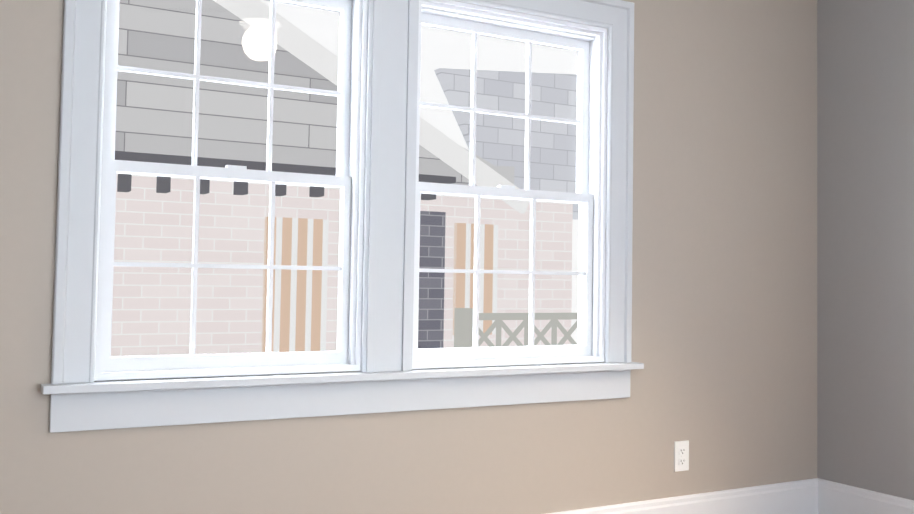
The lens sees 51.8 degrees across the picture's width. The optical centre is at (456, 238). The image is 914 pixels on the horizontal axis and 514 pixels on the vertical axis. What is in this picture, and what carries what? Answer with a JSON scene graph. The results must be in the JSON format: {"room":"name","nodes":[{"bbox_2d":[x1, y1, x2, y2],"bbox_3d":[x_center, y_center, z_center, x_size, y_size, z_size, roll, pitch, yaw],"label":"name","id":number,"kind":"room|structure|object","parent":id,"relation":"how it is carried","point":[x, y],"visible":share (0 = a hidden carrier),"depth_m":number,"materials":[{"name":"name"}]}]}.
{"room":"empty room","nodes":[
{"label":"empty room","id":0,"kind":"room"},
{"bbox_2d":[0,0,816,513],"bbox_3d":[-0.292,-0.126,3.144,4.207,2.605,0.140,2,-3,-29],"label":"wall","id":1,"kind":"structure","parent":0,"point":[724,294],"depth_m":3.60,"materials":[{"name":"beige paint"}]},
{"bbox_2d":[41,0,643,432],"bbox_3d":[-0.242,-0.186,3.138,2.074,1.507,0.205,2,-3,-29],"label":"window","id":2,"kind":"structure","parent":1,"relation":"in","point":[348,178],"depth_m":3.03,"materials":[{"name":"plastic"}]},
{"bbox_2d":[412,0,606,368],"bbox_3d":[0.174,-0.180,3.408,0.810,1.260,0.140,2,-3,-29],"label":"window","id":3,"kind":"structure","parent":1,"relation":"in","point":[588,43],"depth_m":3.46,"materials":[{"name":"plastic"}]},
{"bbox_2d":[674,440,688,471],"bbox_3d":[0.881,0.853,3.687,0.072,0.116,0.008,2,-3,-29],"label":"electrical outlet","id":4,"kind":"object","parent":1,"relation":"attached to","point":[681,455],"visible":1,"depth_m":3.68,"materials":[{"name":"plastic"}]},
{"bbox_2d":[546,478,817,513],"bbox_3d":[-0.212,1.070,3.059,4.067,0.212,0.018,2,-3,-29],"label":"baseboard","id":5,"kind":"structure","parent":1,"relation":"attached to","point":[815,496],"depth_m":3.81,"materials":[{"name":"white paint"}]},
{"bbox_2d":[817,0,913,499],"bbox_3d":[2.793,-0.123,2.034,0.085,2.605,5.580,2,-3,-29],"label":"wall","id":6,"kind":"structure","parent":0,"point":[865,244],"depth_m":3.90,"materials":[{"name":"grey paint"}]},
{"bbox_2d":[818,478,913,513],"bbox_3d":[1.737,1.129,3.722,0.018,0.212,0.690,2,-3,-29],"label":"baseboard","id":7,"kind":"structure","parent":6,"relation":"attached to","point":[833,497],"depth_m":3.88,"materials":[{"name":"white paint"}]},
{"label":"outside","id":8,"kind":"structure","parent":0,"visible":0},
{"bbox_2d":[111,0,572,356],"bbox_3d":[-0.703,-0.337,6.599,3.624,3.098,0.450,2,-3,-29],"label":"house","id":9,"kind":"structure","parent":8,"point":[208,249],"depth_m":6.17,"materials":[{"name":"beige brick"}]},
{"bbox_2d":[434,68,578,219],"bbox_3d":[0.561,-0.874,8.448,1.708,1.378,0.100,2,-3,-29],"label":"roof","id":10,"kind":"structure","parent":9,"relation":"part of","point":[542,147],"depth_m":8.40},
{"bbox_2d":[454,308,577,347],"bbox_3d":[0.483,0.734,5.767,1.106,0.613,0.080,2,-3,-29],"label":"rail","id":11,"kind":"object","parent":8,"point":[464,320],"depth_m":5.66,"materials":[{"name":"grey wood"}]}
]}

